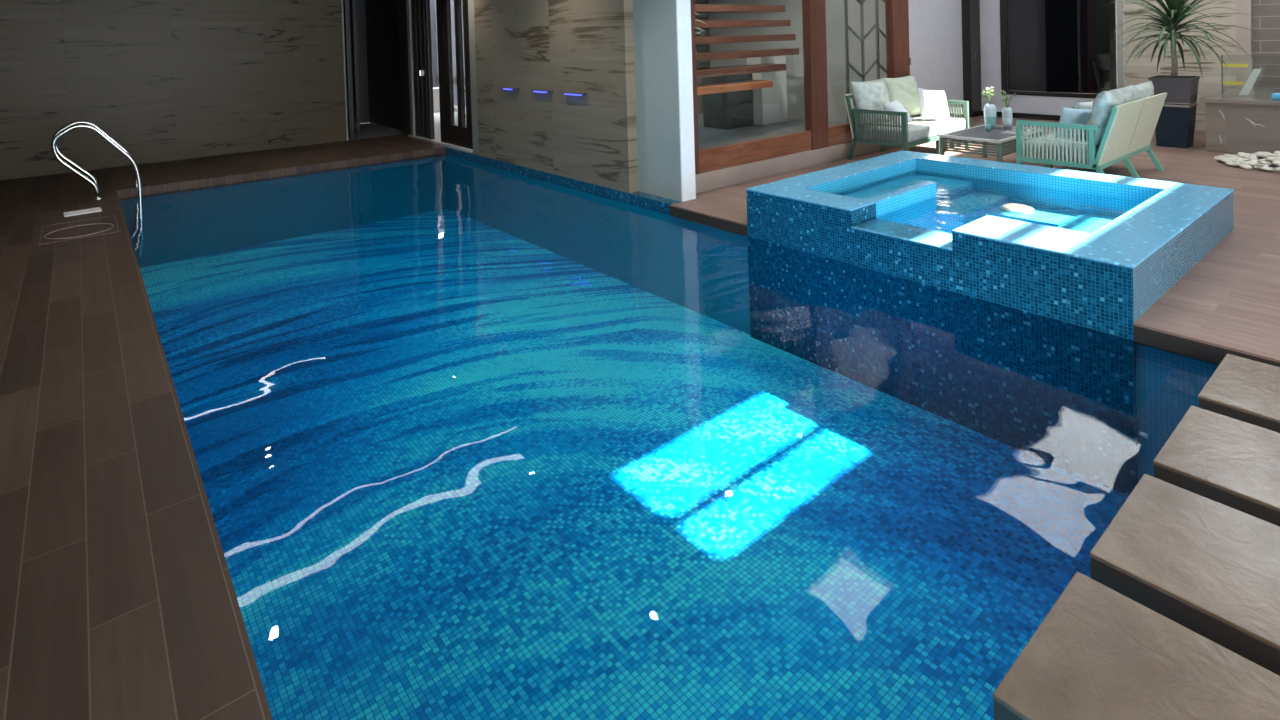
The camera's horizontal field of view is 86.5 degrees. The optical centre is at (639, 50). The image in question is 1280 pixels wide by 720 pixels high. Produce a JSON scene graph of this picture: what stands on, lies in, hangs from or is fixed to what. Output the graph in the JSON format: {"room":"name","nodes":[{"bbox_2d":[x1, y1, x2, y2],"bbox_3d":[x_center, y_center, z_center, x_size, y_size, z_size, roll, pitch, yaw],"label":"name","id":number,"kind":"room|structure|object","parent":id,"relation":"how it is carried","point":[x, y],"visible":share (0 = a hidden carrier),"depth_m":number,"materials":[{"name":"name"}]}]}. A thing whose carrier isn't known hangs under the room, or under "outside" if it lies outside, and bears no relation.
{"room":"indoor swimming pool","nodes":[
{"label":"indoor swimming pool","id":0,"kind":"room"},
{"bbox_2d":[0,0,345,179],"bbox_3d":[-7.032,0.114,9.886,5.160,3.000,0.200,-3,1,-40],"label":"wall","id":1,"kind":"structure","parent":0,"point":[167,80],"depth_m":9.87,"materials":[{"name":"stone"}]},
{"bbox_2d":[341,0,347,140],"bbox_3d":[-4.995,0.147,11.496,0.023,2.750,0.115,-3,1,-40],"label":"trim","id":2,"kind":"structure","parent":1,"relation":"attached to","point":[341,0],"depth_m":11.46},
{"bbox_2d":[0,134,446,719],"bbox_3d":[-1.512,1.623,4.192,6.300,0.120,15.600,-3,1,-40],"label":"pool deck","id":3,"kind":"object","parent":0,"point":[118,599],"visible":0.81,"depth_m":2.55,"materials":[{"name":"brown wood"}]},
{"bbox_2d":[39,215,118,244],"bbox_3d":[-5.107,1.626,6.215,0.540,0.006,0.800,-3,1,-40],"label":"deck hatch","id":4,"kind":"object","parent":3,"relation":"on","point":[112,215],"visible":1,"depth_m":6.12,"materials":[{"name":"wood"}]},
{"bbox_2d":[63,207,101,216],"bbox_3d":[-5.604,1.625,6.855,0.290,0.012,0.200,-3,2,-43],"label":"grille","id":5,"kind":"object","parent":3,"relation":"on","point":[97,209],"visible":1,"depth_m":6.83,"materials":[{"name":"silver metal"}]},
{"bbox_2d":[51,121,144,258],"bbox_3d":[-6.058,1.571,7.635,0.770,1.563,0.590,-3,1,-40],"label":"pool ladder","id":6,"kind":"object","parent":3,"relation":"on","point":[59,156],"visible":1,"depth_m":7.63,"materials":[{"name":"silver metal"}]},
{"bbox_2d":[356,0,369,122],"bbox_3d":[-6.047,0.134,13.751,1.600,2.750,0.100,-3,1,-40],"label":"wall","id":7,"kind":"structure","parent":0,"point":[360,4],"depth_m":13.99,"materials":[{"name":"black"}]},
{"bbox_2d":[365,0,400,129],"bbox_3d":[-4.864,0.109,13.237,0.130,2.750,2.200,-3,1,-40],"label":"wall","id":8,"kind":"structure","parent":0,"point":[381,15],"depth_m":13.31,"materials":[{"name":"black"}]},
{"bbox_2d":[354,105,466,139],"bbox_3d":[-3.600,1.488,14.211,5.540,0.120,8.500,-3,1,-40],"label":"floor","id":9,"kind":"structure","parent":0,"point":[368,130],"depth_m":12.77,"materials":[{"name":"concrete"}]},
{"bbox_2d":[433,87,453,112],"bbox_3d":[-4.740,1.152,15.995,0.600,0.550,0.500,-3,1,-40],"label":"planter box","id":10,"kind":"object","parent":9,"relation":"on","point":[436,101],"visible":0.12,"depth_m":15.72,"materials":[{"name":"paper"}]},
{"bbox_2d":[430,0,437,86],"bbox_3d":[-6.527,-0.147,17.313,2.780,3.200,0.200,-3,1,-40],"label":"wall","id":11,"kind":"structure","parent":0,"point":[432,2],"depth_m":18.07,"materials":[{"name":"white paint"}]},
{"bbox_2d":[435,0,465,106],"bbox_3d":[-2.735,-0.215,15.065,0.200,3.200,8.300,-3,1,-40],"label":"wall","id":12,"kind":"structure","parent":0,"point":[451,1],"depth_m":17.31,"materials":[{"name":"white paint"}]},
{"bbox_2d":[436,76,464,84],"bbox_3d":[-2.775,0.754,14.962,0.059,0.170,8.200,-3,1,-40],"label":"baseboard","id":13,"kind":"structure","parent":12,"relation":"attached to","point":[437,77],"depth_m":17.23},
{"bbox_2d":[474,0,637,192],"bbox_3d":[-1.178,-0.028,8.312,0.120,3.000,3.390,-3,1,-40],"label":"wall","id":14,"kind":"structure","parent":0,"point":[557,46],"depth_m":7.92,"materials":[{"name":"beige stone"}]},
{"bbox_2d":[468,0,478,152],"bbox_3d":[-2.274,-0.026,9.830,0.215,3.000,0.343,-3,1,-40],"label":"door frame","id":15,"kind":"structure","parent":14,"relation":"attached to","point":[470,2],"depth_m":9.83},
{"bbox_2d":[500,87,518,89],"bbox_3d":[-1.677,0.495,8.811,0.050,0.030,0.420,-3,1,-40],"label":"spout","id":16,"kind":"object","parent":14,"relation":"attached to","point":[504,88],"visible":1,"depth_m":8.83,"materials":[{"name":"grey metal"}]},
{"bbox_2d":[532,89,552,92],"bbox_3d":[-1.174,0.492,8.202,0.050,0.030,0.420,-3,1,-40],"label":"spout","id":17,"kind":"object","parent":14,"relation":"attached to","point":[534,90],"visible":1,"depth_m":8.17,"materials":[{"name":"grey metal"}]},
{"bbox_2d":[562,92,586,95],"bbox_3d":[-0.728,0.489,7.663,0.050,0.030,0.420,-3,1,-40],"label":"spout","id":18,"kind":"object","parent":14,"relation":"attached to","point":[565,93],"visible":1,"depth_m":7.64,"materials":[{"name":"grey metal"}]},
{"bbox_2d":[140,209,1128,719],"bbox_3d":[-0.556,2.581,4.440,4.420,0.200,12.770,-3,1,-40],"label":"floor","id":19,"kind":"structure","parent":0,"point":[452,465],"depth_m":3.71,"materials":[{"name":"tile"}]},
{"bbox_2d":[746,150,1233,494],"bbox_3d":[2.741,1.735,5.471,2.500,1.255,2.720,-3,1,-40],"label":"hot tub","id":20,"kind":"object","parent":19,"relation":"on","point":[1015,328],"visible":0.96,"depth_m":4.54,"materials":[{"name":"tile"}]},
{"bbox_2d":[855,174,1119,210],"bbox_3d":[2.600,1.233,5.370,2.160,0.001,2.030,-3,1,-40],"label":"water","id":21,"kind":"object","parent":20,"relation":"in","point":[933,174],"visible":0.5,"depth_m":5.96,"materials":[{"name":"liquid"}]},
{"bbox_2d":[993,572,1279,719],"bbox_3d":[1.852,2.004,0.890,0.565,0.950,2.425,-3,1,-40],"label":"stepping stone","id":22,"kind":"object","parent":19,"relation":"on","point":[1099,653],"visible":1,"depth_m":1.68,"materials":[{"name":"stone"}]},
{"bbox_2d":[1090,474,1279,675],"bbox_3d":[2.366,1.981,1.315,0.560,0.950,2.425,-3,1,-40],"label":"stepping stone","id":23,"kind":"object","parent":19,"relation":"on","point":[1210,567],"visible":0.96,"depth_m":2.01,"materials":[{"name":"stone"}]},
{"bbox_2d":[1153,405,1279,525],"bbox_3d":[2.876,1.957,1.737,0.555,0.950,2.425,-3,1,-40],"label":"stepping stone","id":24,"kind":"object","parent":19,"relation":"on","point":[1231,462],"visible":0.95,"depth_m":2.47,"materials":[{"name":"stone"}]},
{"bbox_2d":[1198,354,1279,432],"bbox_3d":[3.392,1.934,2.164,0.565,0.950,2.425,-3,1,-40],"label":"stepping stone","id":25,"kind":"object","parent":19,"relation":"on","point":[1240,388],"visible":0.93,"depth_m":2.92,"materials":[{"name":"stone"}]},
{"bbox_2d":[633,0,681,201],"bbox_3d":[-0.873,-0.534,8.144,0.169,4.000,4.040,-3,1,-40],"label":"wall","id":26,"kind":"structure","parent":0,"point":[655,26],"depth_m":6.79,"materials":[{"name":"white paint"}]},
{"bbox_2d":[676,0,695,201],"bbox_3d":[0.424,-0.542,6.586,0.180,4.000,0.014,-3,1,-40],"label":"trim","id":27,"kind":"structure","parent":26,"relation":"attached to","point":[683,7],"depth_m":6.60,"materials":[{"name":"white paint"}]},
{"bbox_2d":[119,154,1218,481],"bbox_3d":[-0.590,2.062,4.414,4.370,0.840,12.770,-3,1,-40],"label":"wall","id":28,"kind":"structure","parent":0,"point":[702,269],"depth_m":8.17,"materials":[{"name":"tile"}]},
{"bbox_2d":[408,135,472,151],"bbox_3d":[-3.151,1.466,10.897,0.190,0.031,2.420,-3,1,-40],"label":"trim","id":29,"kind":"structure","parent":28,"relation":"attached to","point":[436,140],"depth_m":10.78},
{"bbox_2d":[446,146,679,214],"bbox_3d":[-1.338,1.527,8.600,0.150,0.109,5.370,-3,1,-40],"label":"trim","id":30,"kind":"structure","parent":28,"relation":"attached to","point":[640,199],"depth_m":7.69,"materials":[{"name":"blue tile"}]},
{"bbox_2d":[669,206,747,235],"bbox_3d":[0.600,1.520,6.090,0.004,0.088,0.969,-3,1,-40],"label":"trim","id":31,"kind":"structure","parent":28,"relation":"attached to","point":[721,224],"depth_m":6.05,"materials":[{"name":"brown wood"}]},
{"bbox_2d":[1134,325,1279,366],"bbox_3d":[4.141,1.499,1.809,0.004,0.088,4.719,-3,1,-40],"label":"trim","id":32,"kind":"structure","parent":28,"relation":"attached to","point":[1175,344],"depth_m":3.45,"materials":[{"name":"brown wood"}]},
{"bbox_2d":[695,0,709,112],"bbox_3d":[-0.415,-0.700,11.308,4.580,3.820,0.150,-3,1,-40],"label":"wall","id":33,"kind":"structure","parent":0,"point":[697,2],"depth_m":12.51,"materials":[{"name":"grey paint"}]},
{"bbox_2d":[698,113,843,149],"bbox_3d":[0.875,1.317,9.861,4.580,0.230,3.910,-3,1,-40],"label":"floor","id":34,"kind":"structure","parent":0,"point":[708,137],"depth_m":9.85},
{"bbox_2d":[695,12,706,79],"bbox_3d":[0.345,0.350,7.817,0.882,1.814,0.839,-2,1,-14],"label":"indoor plant","id":35,"kind":"object","parent":34,"relation":"on","point":[695,12],"visible":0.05,"depth_m":7.73,"materials":[{"name":"green plant"}]},
{"bbox_2d":[702,73,753,129],"bbox_3d":[1.376,0.763,10.544,0.600,0.820,0.500,-3,1,-40],"label":"base cabinet","id":36,"kind":"object","parent":34,"relation":"on","point":[734,109],"visible":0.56,"depth_m":10.34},
{"bbox_2d":[695,4,798,99],"bbox_3d":[0.857,0.301,9.137,3.680,1.830,0.590,-3,1,-40],"label":"staircase","id":37,"kind":"structure","parent":34,"relation":"on","point":[702,11],"depth_m":9.36,"materials":[{"name":"brown wood"}]},
{"bbox_2d":[747,55,786,124],"bbox_3d":[2.038,0.613,10.833,0.600,1.070,0.300,-3,1,-40],"label":"pedestal","id":38,"kind":"object","parent":34,"relation":"on","point":[769,104],"visible":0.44,"depth_m":10.67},
{"bbox_2d":[844,0,886,122],"bbox_3d":[3.189,-0.370,9.408,1.157,3.023,0.030,-3,1,-40],"label":"lattice screen","id":39,"kind":"object","parent":34,"relation":"on","point":[862,38],"visible":0.52,"depth_m":9.28,"materials":[{"name":"grey metal"}]},
{"bbox_2d":[708,0,886,123],"bbox_3d":[2.557,-0.786,11.197,0.140,3.820,3.810,-3,1,-40],"label":"wall","id":40,"kind":"structure","parent":0,"point":[835,18],"depth_m":10.66,"materials":[{"name":"grey paint"}]},
{"bbox_2d":[695,142,893,192],"bbox_3d":[2.119,1.284,8.262,4.420,0.184,0.140,-3,1,-40],"label":"trim","id":41,"kind":"structure","parent":40,"relation":"attached to","point":[715,179],"depth_m":7.69,"materials":[{"name":"stone"}]},
{"bbox_2d":[908,0,962,117],"bbox_3d":[4.553,-0.756,11.265,3.020,4.000,0.150,-3,1,-40],"label":"wall","id":42,"kind":"structure","parent":0,"point":[935,26],"depth_m":11.63,"materials":[{"name":"paint"}]},
{"bbox_2d":[961,0,981,116],"bbox_3d":[5.984,-0.267,12.232,0.380,2.899,0.180,-3,1,-40],"label":"column","id":43,"kind":"structure","parent":42,"relation":"in","point":[971,52],"depth_m":12.15,"materials":[{"name":"brown wood"}]},
{"bbox_2d":[639,115,1279,362],"bbox_3d":[5.882,1.355,6.222,8.310,0.100,9.300,-3,1,-40],"label":"deck","id":44,"kind":"object","parent":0,"point":[1230,299],"visible":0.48,"depth_m":4.86,"materials":[{"name":"brown wood"}]},
{"bbox_2d":[844,75,969,159],"bbox_3d":[3.431,0.847,8.693,1.580,0.978,0.828,-3,1,-40],"label":"outdoor sofa","id":45,"kind":"object","parent":44,"relation":"on","point":[870,123],"visible":0.91,"depth_m":8.45,"materials":[{"name":"green paint"}]},
{"bbox_2d":[851,78,889,126],"bbox_3d":[2.969,0.648,8.655,0.740,0.570,0.272,-3,-13,-40],"label":"cushion","id":46,"kind":"object","parent":45,"relation":"on","point":[867,95],"depth_m":8.48,"materials":[{"name":"fabric"}]},
{"bbox_2d":[882,100,911,125],"bbox_3d":[3.181,0.768,8.381,0.247,0.277,0.421,-1,1,41],"label":"throw pillow","id":47,"kind":"object","parent":45,"relation":"on","point":[895,105],"visible":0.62,"depth_m":8.29,"materials":[{"name":"white fabric"}]},
{"bbox_2d":[861,121,936,142],"bbox_3d":[3.204,0.996,8.389,0.740,0.149,0.610,-3,1,-40],"label":"seat cushion","id":48,"kind":"object","parent":45,"relation":"on","point":[917,132],"depth_m":8.17,"materials":[{"name":"fabric"}]},
{"bbox_2d":[883,75,920,115],"bbox_3d":[3.543,0.622,9.130,0.740,0.570,0.273,-3,-13,-40],"label":"cushion","id":49,"kind":"object","parent":45,"relation":"on","point":[904,90],"depth_m":9.01,"materials":[{"name":"green fabric"}]},
{"bbox_2d":[917,88,948,119],"bbox_3d":[3.785,0.697,8.758,0.490,0.452,0.236,-2,1,-19],"label":"throw pillow","id":50,"kind":"object","parent":45,"relation":"on","point":[932,103],"visible":0.98,"depth_m":8.68,"materials":[{"name":"white fabric"}]},
{"bbox_2d":[911,116,964,135],"bbox_3d":[3.779,0.970,8.864,0.740,0.149,0.610,-3,1,-40],"label":"seat cushion","id":51,"kind":"object","parent":45,"relation":"on","point":[953,124],"depth_m":8.66,"materials":[{"name":"fabric"}]},
{"bbox_2d":[939,125,1041,163],"bbox_3d":[4.030,1.129,7.780,1.120,0.400,0.660,-3,1,-40],"label":"coffee table","id":52,"kind":"object","parent":44,"relation":"on","point":[971,135],"visible":0.66,"depth_m":7.50,"materials":[{"name":"wicker"}]},
{"bbox_2d":[985,124,990,130],"bbox_3d":[4.040,0.889,7.880,0.060,0.075,0.059,-3,1,-40],"label":"drinking glass","id":53,"kind":"object","parent":52,"relation":"on","point":[988,126],"visible":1,"depth_m":7.86,"materials":[{"name":"clear glass"}]},
{"bbox_2d":[981,87,995,128],"bbox_3d":[4.139,0.674,8.065,0.190,0.492,0.164,-2,1,4],"label":"vase","id":54,"kind":"object","parent":52,"relation":"on","point":[989,109],"visible":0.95,"depth_m":8.01,"materials":[{"name":"glass"}]},
{"bbox_2d":[999,90,1015,128],"bbox_3d":[4.307,0.691,7.993,0.200,0.449,0.185,-2,1,-14],"label":"vase","id":55,"kind":"object","parent":52,"relation":"on","point":[1007,118],"visible":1,"depth_m":7.95,"materials":[{"name":"white ceramic"}]},
{"bbox_2d":[1001,130,1015,134],"bbox_3d":[4.181,0.921,7.633,0.220,0.013,0.160,-3,2,-44],"label":"magazine","id":56,"kind":"object","parent":52,"relation":"on","point":[1007,131],"visible":0.61,"depth_m":7.61,"materials":[{"name":"paper"}]},
{"bbox_2d":[1016,81,1166,177],"bbox_3d":[4.746,0.841,7.103,1.600,0.981,0.898,-3,1,-40],"label":"outdoor sofa","id":57,"kind":"object","parent":44,"relation":"on","point":[1122,123],"visible":0.97,"depth_m":6.66,"materials":[{"name":"green paint"}]},
{"bbox_2d":[1022,134,1099,162],"bbox_3d":[4.386,0.989,6.953,0.750,0.149,0.630,-3,1,-40],"label":"seat cushion","id":58,"kind":"object","parent":57,"relation":"on","point":[1039,149],"depth_m":6.70,"materials":[{"name":"fabric"}]},
{"bbox_2d":[1056,107,1091,139],"bbox_3d":[4.438,0.744,6.894,0.388,0.363,0.179,-2,1,9],"label":"throw pillow","id":59,"kind":"object","parent":57,"relation":"on","point":[1068,115],"visible":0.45,"depth_m":6.83,"materials":[{"name":"blue fabric"}]},
{"bbox_2d":[1075,101,1092,108],"bbox_3d":[4.740,0.703,7.119,0.471,0.425,0.194,-2,1,-9],"label":"throw pillow","id":60,"kind":"object","parent":57,"relation":"on","point":[1079,105],"visible":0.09,"depth_m":7.03,"materials":[{"name":"white fabric"}]},
{"bbox_2d":[1087,85,1132,145],"bbox_3d":[4.608,0.639,6.665,0.750,0.570,0.270,-3,15,-40],"label":"cushion","id":61,"kind":"object","parent":57,"relation":"on","point":[1102,106],"depth_m":6.46,"materials":[{"name":"fabric"}]},
{"bbox_2d":[1126,81,1153,100],"bbox_3d":[5.190,0.613,7.147,0.750,0.570,0.272,-3,15,-40],"label":"cushion","id":62,"kind":"object","parent":57,"relation":"on","point":[1145,91],"depth_m":6.94,"materials":[{"name":"fabric"}]},
{"bbox_2d":[1103,0,1261,147],"bbox_3d":[6.862,-0.034,8.677,1.535,2.523,1.560,-2,1,-7],"label":"potted plant","id":63,"kind":"object","parent":44,"relation":"on","point":[1175,127],"visible":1,"depth_m":8.64,"materials":[{"name":"green plant"}]},
{"bbox_2d":[1225,162,1237,166],"bbox_3d":[6.463,1.243,7.418,0.102,0.043,0.102,-2,1,-16],"label":"pebble","id":64,"kind":"object","parent":44,"relation":"on","point":[1226,163],"visible":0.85,"depth_m":7.40,"materials":[{"name":"white stone"}]},
{"bbox_2d":[1198,88,1279,153],"bbox_3d":[8.463,0.873,7.918,1.940,0.644,2.700,-3,1,-40],"label":"countertop","id":65,"kind":"structure","parent":44,"relation":"on","point":[1235,123],"depth_m":8.10,"materials":[{"name":"stone"}]},
{"bbox_2d":[1221,55,1250,97],"bbox_3d":[7.657,0.311,8.028,0.016,0.520,1.212,-3,1,-40],"label":"glass screen","id":66,"kind":"object","parent":65,"relation":"on","point":[1222,64],"visible":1,"depth_m":8.44,"materials":[{"name":"glass"}]},
{"bbox_2d":[1239,69,1261,94],"bbox_3d":[7.690,0.394,8.566,0.030,0.330,0.220,-3,1,-40],"label":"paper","id":67,"kind":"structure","parent":65,"relation":"on","point":[1247,87],"depth_m":8.55,"materials":[{"name":"white paper"}]},
{"bbox_2d":[1272,93,1279,99],"bbox_3d":[7.580,0.540,7.962,0.180,0.070,0.250,-3,1,-40],"label":"plastic box","id":68,"kind":"object","parent":65,"relation":"on","point":[1275,96],"visible":1,"depth_m":7.97,"materials":[{"name":"blue plastic"}]},
{"bbox_2d":[1239,164,1251,169],"bbox_3d":[6.499,1.243,7.296,0.118,0.048,0.120,-2,1,-30],"label":"pebble","id":69,"kind":"object","parent":44,"relation":"on","point":[1248,167],"visible":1,"depth_m":7.25,"materials":[{"name":"white stone"}]},
{"bbox_2d":[1247,160,1258,165],"bbox_3d":[6.601,1.207,7.317,0.137,0.054,0.096,-3,1,-40],"label":"pebble","id":70,"kind":"object","parent":44,"relation":"on","point":[1251,162],"visible":0.98,"depth_m":7.29,"materials":[{"name":"white stone"}]},
{"bbox_2d":[1260,166,1273,170],"bbox_3d":[6.546,1.230,7.090,0.118,0.036,0.076,-1,1,25],"label":"pebble","id":71,"kind":"object","parent":44,"relation":"on","point":[1264,167],"visible":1,"depth_m":7.07,"materials":[{"name":"white stone"}]},
{"bbox_2d":[980,0,1095,114],"bbox_3d":[6.831,-0.830,11.632,0.200,4.000,2.490,-3,1,-40],"label":"wall","id":72,"kind":"structure","parent":0,"point":[990,47],"depth_m":12.10,"materials":[{"name":"paint"}]},
{"bbox_2d":[982,111,1060,120],"bbox_3d":[6.893,1.127,11.485,0.029,0.089,2.160,-3,1,-40],"label":"baseboard","id":73,"kind":"structure","parent":72,"relation":"attached to","point":[998,114],"depth_m":11.65,"materials":[{"name":"brown wood"}]},
{"bbox_2d":[1000,0,1116,97],"bbox_3d":[6.978,-0.380,11.393,0.110,2.299,1.739,-3,1,-40],"label":"window","id":74,"kind":"structure","parent":72,"relation":"in","point":[1055,48],"depth_m":11.36,"materials":[{"name":"black glass"}]},
{"bbox_2d":[1123,0,1236,130],"bbox_3d":[8.052,-0.837,10.156,0.200,4.000,1.340,-3,1,-40],"label":"wall","id":75,"kind":"structure","parent":0,"point":[1137,71],"depth_m":9.95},
{"bbox_2d":[1116,0,1124,87],"bbox_3d":[7.510,-0.831,10.639,0.020,3.999,0.095,-3,1,-40],"label":"trim","id":76,"kind":"structure","parent":75,"relation":"attached to","point":[1119,9],"depth_m":10.65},
{"bbox_2d":[1252,0,1279,88],"bbox_3d":[10.360,-0.852,7.445,0.200,4.000,5.460,-3,1,-40],"label":"wall","id":77,"kind":"structure","parent":0,"point":[1265,13],"depth_m":9.39,"materials":[{"name":"stone"}]},
{"bbox_2d":[1235,0,1252,87],"bbox_3d":[8.507,-0.839,9.559,0.260,4.000,0.160,-3,1,-40],"label":"trim","id":78,"kind":"structure","parent":77,"relation":"attached to","point":[1244,37],"depth_m":9.49,"materials":[{"name":"stone"}]},
{"bbox_3d":[2.002,-2.471,8.196,4.420,0.300,0.120,-3,1,-40],"label":"wall","id":79,"kind":"structure","parent":0,"visible":0},
{"bbox_2d":[690,0,828,174],"bbox_3d":[1.363,-0.533,7.639,2.290,3.514,0.110,-3,1,-40],"label":"window","id":80,"kind":"structure","parent":79,"relation":"in","point":[815,136],"depth_m":8.14,"materials":[{"name":"brown wood"}]},
{"bbox_2d":[828,0,910,145],"bbox_3d":[3.009,-0.608,8.981,1.959,3.514,0.140,-3,1,-40],"label":"window","id":81,"kind":"structure","parent":80,"relation":"attached to","point":[898,60],"depth_m":9.38,"materials":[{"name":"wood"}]},
{"bbox_3d":[-3.331,-1.319,11.008,0.250,0.400,2.800,-3,1,-40],"label":"wall","id":82,"kind":"structure","parent":0,"visible":0},
{"bbox_2d":[397,0,410,134],"bbox_3d":[-4.035,0.170,11.949,0.200,2.570,0.440,-3,1,-40],"label":"trim","id":83,"kind":"structure","parent":82,"relation":"attached to","point":[401,4],"depth_m":11.88,"materials":[{"name":"brown wood"}]},
{"bbox_2d":[406,0,415,135],"bbox_3d":[-3.888,0.170,11.708,0.120,2.570,0.120,-3,1,-40],"label":"trim","id":84,"kind":"structure","parent":82,"relation":"attached to","point":[408,2],"depth_m":11.65,"materials":[{"name":"grey metal"}]},
{"bbox_2d":[411,0,434,138],"bbox_3d":[-3.633,0.174,11.361,0.090,2.560,0.660,-3,1,-40],"label":"door","id":85,"kind":"structure","parent":82,"relation":"in","point":[420,9],"depth_m":11.29,"materials":[{"name":"brown"}]},
{"bbox_2d":[436,0,472,148],"bbox_3d":[-2.799,0.169,10.377,0.060,2.560,1.160,-3,1,-40],"label":"door","id":86,"kind":"structure","parent":82,"relation":"in","point":[459,135],"depth_m":10.44,"materials":[{"name":"brown wood"}]},
{"label":"pebble","id":87,"kind":"object","parent":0,"visible":0},
{"label":"pebble","id":88,"kind":"object","parent":87,"relation":"on","visible":0},
{"bbox_2d":[1243,156,1258,158],"bbox_3d":[6.686,1.176,7.439,0.142,0.041,0.092,-1,1,24],"label":"pebble","id":89,"kind":"object","parent":88,"relation":"on","point":[1246,157],"visible":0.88,"depth_m":7.42,"materials":[{"name":"white stone"}]},
{"bbox_3d":[-4.609,-1.373,11.898,1.240,0.250,0.200,-3,1,-40],"label":"wall","id":90,"kind":"structure","parent":0,"visible":0},
{"bbox_2d":[343,0,404,139],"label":"door","id":91,"kind":"structure","parent":90,"relation":"in","point":[349,6],"depth_m":12.24,"materials":[{"name":"brown wood"}]},
{"bbox_3d":[6.847,1.151,7.422,0.109,0.047,0.147,1,6,-9],"label":"pebble","id":92,"kind":"object","parent":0,"visible":0},
{"label":"pebble","id":93,"kind":"object","parent":92,"relation":"on","visible":0},
{"bbox_2d":[1256,153,1267,156],"bbox_3d":[6.832,1.145,7.443,0.098,0.044,0.137,-2,1,2],"label":"pebble","id":94,"kind":"object","parent":93,"relation":"on","point":[1258,154],"visible":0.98,"depth_m":7.43,"materials":[{"name":"white stone"}]},
{"label":"pebble","id":95,"kind":"object","parent":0,"visible":0},
{"label":"pebble","id":96,"kind":"object","parent":95,"relation":"on","visible":0},
{"bbox_2d":[1265,157,1279,160],"bbox_3d":[6.753,1.151,7.239,0.088,0.043,0.141,-2,1,-21],"label":"pebble","id":97,"kind":"object","parent":96,"relation":"on","point":[1267,158],"visible":1,"depth_m":7.22,"materials":[{"name":"white stone"}]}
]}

